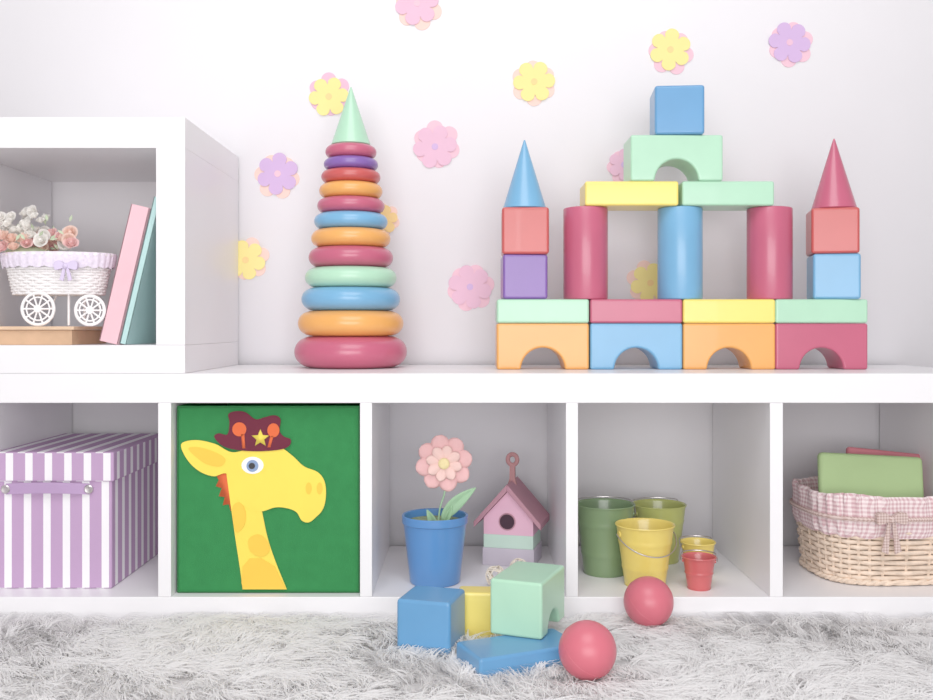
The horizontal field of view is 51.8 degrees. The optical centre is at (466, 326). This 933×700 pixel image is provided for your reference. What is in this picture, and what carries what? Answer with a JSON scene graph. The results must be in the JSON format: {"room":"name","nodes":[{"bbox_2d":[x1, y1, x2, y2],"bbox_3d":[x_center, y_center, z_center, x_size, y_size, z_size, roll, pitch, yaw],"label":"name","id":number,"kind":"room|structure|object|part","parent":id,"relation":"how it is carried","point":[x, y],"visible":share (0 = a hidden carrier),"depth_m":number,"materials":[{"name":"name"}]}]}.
{"room":"children's room","nodes":[
{"label":"children's room","id":0,"kind":"room"},
{"bbox_2d":[0,0,932,545],"bbox_3d":[0.000,-0.938,2.090,5.000,3.000,0.100,0,0,0],"label":"wall","id":1,"kind":"structure","parent":0,"point":[242,72],"depth_m":2.04,"materials":[{"name":"paint"}]},
{"bbox_2d":[238,237,268,279],"bbox_3d":[-0.464,-0.145,2.037,0.092,0.090,0.005,0,0,0],"label":"flower","id":2,"kind":"object","parent":1,"relation":"attached to","point":[252,258],"visible":0.8,"depth_m":2.04,"materials":[{"name":"yellow paper"}]},
{"bbox_2d":[254,153,299,197],"bbox_3d":[-0.403,-0.321,2.037,0.096,0.096,0.005,0,0,0],"label":"flower","id":3,"kind":"object","parent":1,"relation":"attached to","point":[276,174],"visible":1,"depth_m":2.04,"materials":[{"name":"purple paper"}]},
{"bbox_2d":[309,72,348,115],"bbox_3d":[-0.291,-0.495,2.037,0.087,0.092,0.005,0,0,0],"label":"flower","id":4,"kind":"object","parent":1,"relation":"attached to","point":[328,95],"visible":0.88,"depth_m":2.04,"materials":[{"name":"yellow paper"}]},
{"bbox_2d":[380,204,399,233],"bbox_3d":[-0.175,-0.229,2.037,0.067,0.068,0.005,0,0,0],"label":"flower","id":5,"kind":"object","parent":1,"relation":"attached to","point":[390,213],"visible":0.38,"depth_m":2.04,"materials":[{"name":"yellow paper"}]},
{"bbox_2d":[395,0,441,29],"bbox_3d":[-0.102,-0.681,2.037,0.099,0.101,0.005,0,0,0],"label":"flower","id":6,"kind":"object","parent":1,"relation":"attached to","point":[419,13],"visible":1,"depth_m":2.04,"materials":[{"name":"pink paper"}]},
{"bbox_2d":[413,120,458,167],"bbox_3d":[-0.064,-0.388,2.037,0.098,0.101,0.005,0,0,0],"label":"flower","id":7,"kind":"object","parent":1,"relation":"attached to","point":[435,145],"visible":1,"depth_m":2.04,"materials":[{"name":"pink paper"}]},
{"bbox_2d":[448,265,493,310],"bbox_3d":[0.009,-0.083,2.037,0.099,0.098,0.005,0,0,0],"label":"flower","id":8,"kind":"object","parent":1,"relation":"attached to","point":[470,287],"visible":1,"depth_m":2.04,"materials":[{"name":"pink paper"}]},
{"bbox_2d":[513,61,554,105],"bbox_3d":[0.143,-0.518,2.037,0.090,0.096,0.005,0,0,0],"label":"flower","id":9,"kind":"object","parent":1,"relation":"attached to","point":[533,82],"visible":1,"depth_m":2.04,"materials":[{"name":"yellow paper"}]},
{"bbox_2d":[607,149,623,180],"bbox_3d":[0.335,-0.342,2.037,0.073,0.073,0.005,0,0,0],"label":"flower","id":10,"kind":"object","parent":1,"relation":"attached to","point":[615,166],"visible":0.4,"depth_m":2.04,"materials":[{"name":"pink paper"}]},
{"bbox_2d":[627,260,657,298],"bbox_3d":[0.386,-0.097,2.037,0.091,0.090,0.005,0,0,0],"label":"flower","id":11,"kind":"object","parent":1,"relation":"attached to","point":[643,280],"visible":0.65,"depth_m":2.04,"materials":[{"name":"yellow paper"}]},
{"bbox_2d":[648,28,693,73],"bbox_3d":[0.434,-0.585,2.037,0.096,0.096,0.005,0,0,0],"label":"flower","id":12,"kind":"object","parent":1,"relation":"attached to","point":[670,49],"visible":1,"depth_m":2.04,"materials":[{"name":"yellow paper"}]},
{"bbox_2d":[769,22,812,66],"bbox_3d":[0.688,-0.600,2.037,0.094,0.096,0.005,0,0,0],"label":"flower","id":13,"kind":"object","parent":1,"relation":"attached to","point":[790,43],"visible":1,"depth_m":2.04,"materials":[{"name":"purple paper"}]},
{"bbox_3d":[0.000,0.537,-0.060,5.000,0.050,4.400,0,0,0],"label":"floor","id":14,"kind":"structure","parent":0,"visible":0},
{"bbox_2d":[0,365,932,623],"bbox_3d":[0.021,0.296,1.843,1.800,0.432,0.385,0,0,0],"label":"shelving unit","id":15,"kind":"object","parent":14,"relation":"on","point":[754,572],"visible":0.72,"depth_m":1.65,"materials":[{"name":"white paint"}]},
{"bbox_2d":[0,433,157,587],"bbox_3d":[-0.821,0.343,1.847,0.394,0.242,0.310,0,0,0],"label":"storage box","id":16,"kind":"object","parent":15,"relation":"on","point":[78,510],"visible":0.94,"depth_m":1.70,"materials":[{"name":"purple fabric"}]},
{"bbox_3d":[-0.821,0.248,1.850,0.394,0.052,0.304,0,0,0],"label":"lid","id":17,"kind":"part","parent":16,"relation":"part of","materials":[{"name":"purple cardboard"}]},
{"bbox_2d":[0,117,237,372],"bbox_3d":[-0.707,-0.141,1.843,0.447,0.441,0.385,0,0,0],"label":"cube shelf","id":18,"kind":"object","parent":15,"relation":"on","point":[195,176],"visible":0.84,"depth_m":1.67,"materials":[{"name":"white paint"}]},
{"bbox_3d":[-0.905,-0.138,1.843,0.052,0.339,0.385,0,0,0],"label":"panel","id":19,"kind":"part","parent":18,"relation":"part of","materials":[{"name":"white paint"}]},
{"bbox_2d":[0,326,105,344],"bbox_3d":[-0.827,0.015,1.740,0.300,0.032,0.170,0,0,0],"label":"wooden tray","id":20,"kind":"object","parent":18,"relation":"on","point":[9,335],"visible":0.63,"depth_m":1.66,"materials":[{"name":"brown wood"}]},
{"bbox_2d":[0,205,116,325],"bbox_3d":[-0.776,-0.111,1.725,0.310,0.220,0.131,0,0,7],"label":"planter","id":21,"kind":"object","parent":20,"relation":"on","point":[33,269],"visible":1,"depth_m":1.68,"materials":[{"name":"white wicker"}]},
{"bbox_2d":[2,251,112,295],"bbox_3d":[-0.730,-0.094,1.720,0.202,0.074,0.126,0,0,0],"label":"basket","id":22,"kind":"object","parent":21,"relation":"in","point":[30,273],"depth_m":1.67,"materials":[{"name":"white wicker"}]},
{"bbox_3d":[-0.730,-0.117,1.720,0.204,0.027,0.127,0,0,0],"label":"lace trim","id":23,"kind":"part","parent":21,"relation":"part of","materials":[{"name":"white fabric"}]},
{"bbox_3d":[-0.707,-0.334,1.843,0.447,0.053,0.385,0,0,0],"label":"panel","id":24,"kind":"part","parent":18,"relation":"part of","materials":[{"name":"white paint"}]},
{"bbox_3d":[-0.707,0.055,1.843,0.447,0.048,0.385,0,0,0],"label":"panel","id":25,"kind":"part","parent":18,"relation":"part of","materials":[{"name":"white paint"}]},
{"bbox_2d":[99,204,150,344],"bbox_3d":[-0.597,-0.092,1.765,0.088,0.246,0.180,0,0,0],"label":"book","id":26,"kind":"object","parent":18,"relation":"on","point":[136,226],"visible":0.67,"depth_m":1.68,"materials":[{"name":"pink paper"}]},
{"bbox_2d":[120,196,155,344],"bbox_3d":[-0.571,-0.099,1.775,0.072,0.260,0.190,0,0,0],"label":"book","id":27,"kind":"object","parent":18,"relation":"on","point":[139,327],"visible":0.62,"depth_m":1.70,"materials":[{"name":"teal paper"}]},
{"bbox_3d":[-0.509,-0.138,1.843,0.050,0.339,0.385,0,0,0],"label":"panel","id":28,"kind":"part","parent":18,"relation":"part of","materials":[{"name":"white paint"}]},
{"bbox_2d":[177,403,359,592],"bbox_3d":[-0.345,0.301,1.842,0.320,0.326,0.346,0,0,0],"label":"storage bin","id":29,"kind":"object","parent":15,"relation":"on","point":[268,494],"visible":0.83,"depth_m":1.68,"materials":[{"name":"green fabric"}]},
{"bbox_2d":[294,87,406,368],"bbox_3d":[-0.229,-0.197,1.900,0.222,0.554,0.222,0,0,0],"label":"tower","id":30,"kind":"object","parent":15,"relation":"on","point":[350,324],"visible":1,"depth_m":1.83,"materials":[{"name":"plastic"}]},
{"bbox_2d":[402,435,475,587],"bbox_3d":[-0.057,0.330,1.750,0.121,0.268,0.121,0,0,45],"label":"flower","id":31,"kind":"object","parent":15,"relation":"on","point":[434,537],"visible":1,"depth_m":1.73,"materials":[{"name":"plastic"}]},
{"bbox_3d":[-0.057,0.403,1.750,0.121,0.123,0.121,0,0,0],"label":"pot","id":32,"kind":"part","parent":31,"relation":"part of","materials":[{"name":"blue plastic"}]},
{"bbox_3d":[-0.045,0.307,1.750,0.015,0.118,0.007,0,0,-20],"label":"stem","id":33,"kind":"part","parent":31,"relation":"part of","materials":[{"name":"green plastic"}]},
{"bbox_3d":[-0.041,0.248,1.741,0.021,0.021,0.010,0,0,0],"label":"flower","id":34,"kind":"part","parent":31,"relation":"part of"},
{"bbox_2d":[485,565,503,585],"bbox_3d":[0.053,0.444,1.710,0.039,0.039,0.038,0,0,0],"label":"ball","id":35,"kind":"object","parent":15,"relation":"on","point":[490,569],"visible":0.56,"depth_m":1.70,"materials":[{"name":"beige wicker"}]},
{"bbox_2d":[474,452,549,565],"bbox_3d":[0.091,0.356,1.903,0.132,0.216,0.109,0,0,14],"label":"birdhouse","id":36,"kind":"object","parent":15,"relation":"on","point":[514,520],"visible":0.98,"depth_m":1.86,"materials":[{"name":"pink wood"}]},
{"bbox_2d":[510,558,525,565],"bbox_3d":[0.097,0.445,1.770,0.037,0.038,0.037,0,0,0],"label":"ball","id":37,"kind":"object","parent":15,"relation":"on","point":[516,559],"visible":0.18,"depth_m":1.77,"materials":[{"name":"beige wicker"}]},
{"bbox_2d":[495,323,588,369],"bbox_3d":[0.143,0.037,1.844,0.173,0.087,0.087,0,0,0],"label":"block","id":38,"kind":"object","parent":15,"relation":"on","point":[569,342],"visible":1,"depth_m":1.80,"materials":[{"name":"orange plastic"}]},
{"bbox_2d":[495,299,588,322],"bbox_3d":[0.143,-0.030,1.844,0.173,0.045,0.087,0,0,0],"label":"block","id":39,"kind":"object","parent":38,"relation":"on","point":[506,310],"visible":0.98,"depth_m":1.80,"materials":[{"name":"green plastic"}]},
{"bbox_2d":[501,254,547,298],"bbox_3d":[0.110,-0.095,1.844,0.084,0.084,0.084,0,0,-1],"label":"block","id":40,"kind":"object","parent":39,"relation":"on","point":[523,276],"visible":0.88,"depth_m":1.80,"materials":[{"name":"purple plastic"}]},
{"bbox_2d":[501,207,548,256],"bbox_3d":[0.112,-0.181,1.844,0.088,0.088,0.088,0,0,1],"label":"block","id":41,"kind":"object","parent":40,"relation":"on","point":[524,230],"visible":0.88,"depth_m":1.80,"materials":[{"name":"red plastic"}]},
{"bbox_2d":[503,140,545,207],"bbox_3d":[0.111,-0.292,1.844,0.083,0.134,0.083,0,0,0],"label":"block","id":42,"kind":"object","parent":41,"relation":"on","point":[524,190],"visible":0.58,"depth_m":1.82,"materials":[{"name":"blue plastic"}]},
{"bbox_2d":[563,206,607,299],"bbox_3d":[0.229,-0.140,1.844,0.085,0.176,0.085,0,0,0],"label":"block","id":43,"kind":"object","parent":39,"relation":"on","point":[585,228],"visible":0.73,"depth_m":1.81,"materials":[{"name":"plastic"}]},
{"bbox_2d":[580,181,677,210],"bbox_3d":[0.310,-0.251,1.844,0.176,0.046,0.087,0,0,0],"label":"block","id":44,"kind":"object","parent":43,"relation":"on","point":[612,195],"visible":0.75,"depth_m":1.80,"materials":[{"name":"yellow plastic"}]},
{"bbox_2d":[624,135,722,180],"bbox_3d":[0.395,-0.317,1.844,0.173,0.087,0.087,0,0,0],"label":"block","id":45,"kind":"object","parent":44,"relation":"on","point":[699,157],"visible":0.79,"depth_m":1.80,"materials":[{"name":"green plastic"}]},
{"bbox_2d":[650,85,703,134],"bbox_3d":[0.403,-0.407,1.844,0.092,0.092,0.092,0,0,5],"label":"block","id":46,"kind":"object","parent":45,"relation":"on","point":[676,109],"visible":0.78,"depth_m":1.80,"materials":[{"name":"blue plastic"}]},
{"bbox_2d":[578,496,635,577],"bbox_3d":[0.262,0.397,1.815,0.118,0.135,0.114,0,0,0],"label":"metal bucket","id":47,"kind":"object","parent":15,"relation":"on","point":[597,517],"visible":0.8,"depth_m":1.78,"materials":[{"name":"green metal"}]},
{"bbox_3d":[0.262,0.341,1.843,0.118,0.024,0.058,0,0,0],"label":"wire handle","id":48,"kind":"part","parent":47,"relation":"part of","materials":[{"name":"metal"}]},
{"bbox_2d":[589,323,681,369],"bbox_3d":[0.319,0.037,1.844,0.173,0.087,0.087,0,0,0],"label":"block","id":49,"kind":"object","parent":15,"relation":"on","point":[661,343],"visible":0.92,"depth_m":1.80,"materials":[{"name":"blue plastic"}]},
{"bbox_2d":[588,299,681,322],"bbox_3d":[0.319,-0.030,1.844,0.173,0.045,0.087,0,0,0],"label":"block","id":50,"kind":"object","parent":49,"relation":"on","point":[600,310],"visible":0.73,"depth_m":1.80,"materials":[{"name":"plastic"}]},
{"bbox_2d":[615,518,676,585],"bbox_3d":[0.322,0.409,1.728,0.112,0.110,0.112,0,0,-14],"label":"metal bucket","id":51,"kind":"object","parent":15,"relation":"on","point":[645,544],"visible":0.88,"depth_m":1.70,"materials":[{"name":"metal"}]},
{"bbox_3d":[0.329,0.386,1.702,0.112,0.034,0.058,0,0,-14],"label":"wire handle","id":52,"kind":"part","parent":51,"relation":"part of","materials":[{"name":"metal"}]},
{"bbox_2d":[632,497,686,564],"bbox_3d":[0.383,0.406,1.910,0.113,0.117,0.109,0,0,-17],"label":"metal bucket","id":53,"kind":"object","parent":15,"relation":"on","point":[673,511],"visible":0.56,"depth_m":1.88,"materials":[{"name":"metal"}]},
{"bbox_3d":[0.375,0.358,1.936,0.113,0.021,0.056,0,0,-17],"label":"wire handle","id":54,"kind":"part","parent":53,"relation":"part of","materials":[{"name":"metal"}]},
{"bbox_2d":[679,535,715,553],"bbox_3d":[0.434,0.431,1.801,0.071,0.067,0.068,0,0,-11],"label":"metal bucket","id":55,"kind":"object","parent":15,"relation":"on","point":[690,543],"visible":0.41,"depth_m":1.80,"materials":[{"name":"metal"}]},
{"bbox_3d":[0.431,0.405,1.817,0.071,0.014,0.035,0,0,-11],"label":"wire handle","id":56,"kind":"part","parent":55,"relation":"part of","materials":[{"name":"metal"}]},
{"bbox_2d":[680,550,717,590],"bbox_3d":[0.413,0.433,1.706,0.066,0.062,0.063,0,0,11],"label":"metal bucket","id":57,"kind":"object","parent":15,"relation":"on","point":[699,566],"visible":1,"depth_m":1.69,"materials":[{"name":"metal"}]},
{"bbox_3d":[0.416,0.409,1.720,0.066,0.013,0.033,0,0,11],"label":"wire handle","id":58,"kind":"part","parent":57,"relation":"part of","materials":[{"name":"metal"}]},
{"bbox_2d":[680,323,774,369],"bbox_3d":[0.493,0.037,1.844,0.173,0.087,0.087,0,0,0],"label":"block","id":59,"kind":"object","parent":15,"relation":"on","point":[752,344],"visible":0.9,"depth_m":1.80,"materials":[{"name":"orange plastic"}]},
{"bbox_2d":[681,299,774,322],"bbox_3d":[0.493,-0.030,1.844,0.173,0.045,0.087,0,0,0],"label":"block","id":60,"kind":"object","parent":59,"relation":"on","point":[693,310],"visible":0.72,"depth_m":1.80,"materials":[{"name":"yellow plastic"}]},
{"bbox_2d":[657,206,702,299],"bbox_3d":[0.410,-0.140,1.844,0.085,0.176,0.085,0,0,0],"label":"block","id":61,"kind":"object","parent":60,"relation":"on","point":[679,228],"visible":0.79,"depth_m":1.81,"materials":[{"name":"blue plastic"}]},
{"bbox_2d":[677,181,773,210],"bbox_3d":[0.491,-0.251,1.844,0.173,0.046,0.087,0,0,0],"label":"block","id":62,"kind":"object","parent":61,"relation":"on","point":[707,195],"visible":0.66,"depth_m":1.80,"materials":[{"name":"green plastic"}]},
{"bbox_2d":[773,323,866,369],"bbox_3d":[0.667,0.037,1.844,0.173,0.087,0.087,0,0,0],"label":"block","id":63,"kind":"object","parent":15,"relation":"on","point":[842,345],"visible":0.94,"depth_m":1.80,"materials":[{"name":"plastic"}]},
{"bbox_2d":[774,299,866,322],"bbox_3d":[0.667,-0.030,1.844,0.173,0.045,0.087,0,0,0],"label":"block","id":64,"kind":"object","parent":63,"relation":"on","point":[786,310],"visible":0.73,"depth_m":1.80,"materials":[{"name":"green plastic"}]},
{"bbox_2d":[746,206,792,298],"bbox_3d":[0.582,-0.140,1.844,0.085,0.176,0.085,0,0,0],"label":"block","id":65,"kind":"object","parent":64,"relation":"on","point":[769,229],"visible":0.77,"depth_m":1.81,"materials":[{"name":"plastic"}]},
{"bbox_2d":[807,253,860,298],"bbox_3d":[0.704,-0.095,1.844,0.086,0.086,0.086,0,0,11],"label":"block","id":66,"kind":"object","parent":64,"relation":"on","point":[829,276],"visible":0.84,"depth_m":1.80,"materials":[{"name":"blue plastic"}]},
{"bbox_2d":[806,207,859,256],"bbox_3d":[0.702,-0.182,1.844,0.086,0.086,0.086,0,0,13],"label":"block","id":67,"kind":"object","parent":66,"relation":"on","point":[836,230],"visible":0.87,"depth_m":1.80,"materials":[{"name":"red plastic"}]},
{"bbox_2d":[811,139,856,208],"bbox_3d":[0.706,-0.293,1.844,0.083,0.137,0.083,0,0,0],"label":"block","id":68,"kind":"object","parent":67,"relation":"on","point":[834,190],"visible":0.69,"depth_m":1.82,"materials":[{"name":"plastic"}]},
{"bbox_2d":[789,476,932,585],"bbox_3d":[0.781,0.380,1.819,0.308,0.166,0.271,0,0,-4],"label":"wicker basket","id":69,"kind":"object","parent":15,"relation":"on","point":[828,524],"visible":0.97,"depth_m":1.72,"materials":[{"name":"beige wicker"}]},
{"bbox_2d":[817,452,923,496],"bbox_3d":[0.757,0.299,1.799,0.200,0.126,0.041,0,0,0],"label":"notebook","id":70,"kind":"object","parent":69,"relation":"in","point":[871,475],"visible":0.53,"depth_m":1.79,"materials":[{"name":"green paper"}]},
{"bbox_2d":[846,447,919,457],"bbox_3d":[0.818,0.299,1.854,0.185,0.134,0.031,0,0,0],"label":"notebook","id":71,"kind":"object","parent":69,"relation":"in","point":[850,450],"visible":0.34,"depth_m":1.85,"materials":[{"name":"paper"}]},
{"bbox_2d":[0,612,932,699],"bbox_3d":[0.002,0.499,1.216,2.429,0.021,0.862,0,0,0],"label":"shaggy rug","id":72,"kind":"object","parent":14,"relation":"on","point":[205,656],"visible":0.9,"depth_m":1.41,"materials":[{"name":"white fur"}]},
{"bbox_2d":[397,586,464,656],"bbox_3d":[-0.055,0.463,1.515,0.087,0.086,0.087,0,0,16],"label":"block","id":73,"kind":"object","parent":72,"relation":"on","point":[433,617],"visible":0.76,"depth_m":1.48,"materials":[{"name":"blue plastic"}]},
{"bbox_2d":[459,586,501,638],"bbox_3d":[0.024,0.468,1.574,0.075,0.076,0.045,0,0,4],"label":"block","id":74,"kind":"object","parent":72,"relation":"on","point":[477,598],"visible":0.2,"depth_m":1.55,"materials":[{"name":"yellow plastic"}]},
{"bbox_2d":[457,628,562,680],"bbox_3d":[0.078,0.491,1.438,0.168,0.038,0.087,0,0,-24],"label":"block","id":75,"kind":"object","parent":72,"relation":"on","point":[488,655],"visible":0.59,"depth_m":1.41,"materials":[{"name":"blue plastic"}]},
{"bbox_2d":[491,561,563,638],"bbox_3d":[0.098,0.430,1.519,0.084,0.086,0.125,0,0,22],"label":"block","id":76,"kind":"object","parent":75,"relation":"on","point":[525,596],"visible":1,"depth_m":1.47,"materials":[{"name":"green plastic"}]},
{"bbox_2d":[559,620,616,680],"bbox_3d":[0.173,0.461,1.370,0.082,0.082,0.082,0,0,0],"label":"ball","id":77,"kind":"object","parent":72,"relation":"on","point":[587,648],"visible":0.98,"depth_m":1.34,"materials":[{"name":"pink plastic"}]},
{"bbox_2d":[623,576,673,626],"bbox_3d":[0.303,0.457,1.598,0.082,0.082,0.082,0,0,0],"label":"ball","id":78,"kind":"object","parent":72,"relation":"on","point":[648,601],"visible":0.98,"depth_m":1.57,"materials":[{"name":"pink plastic"}]}
]}

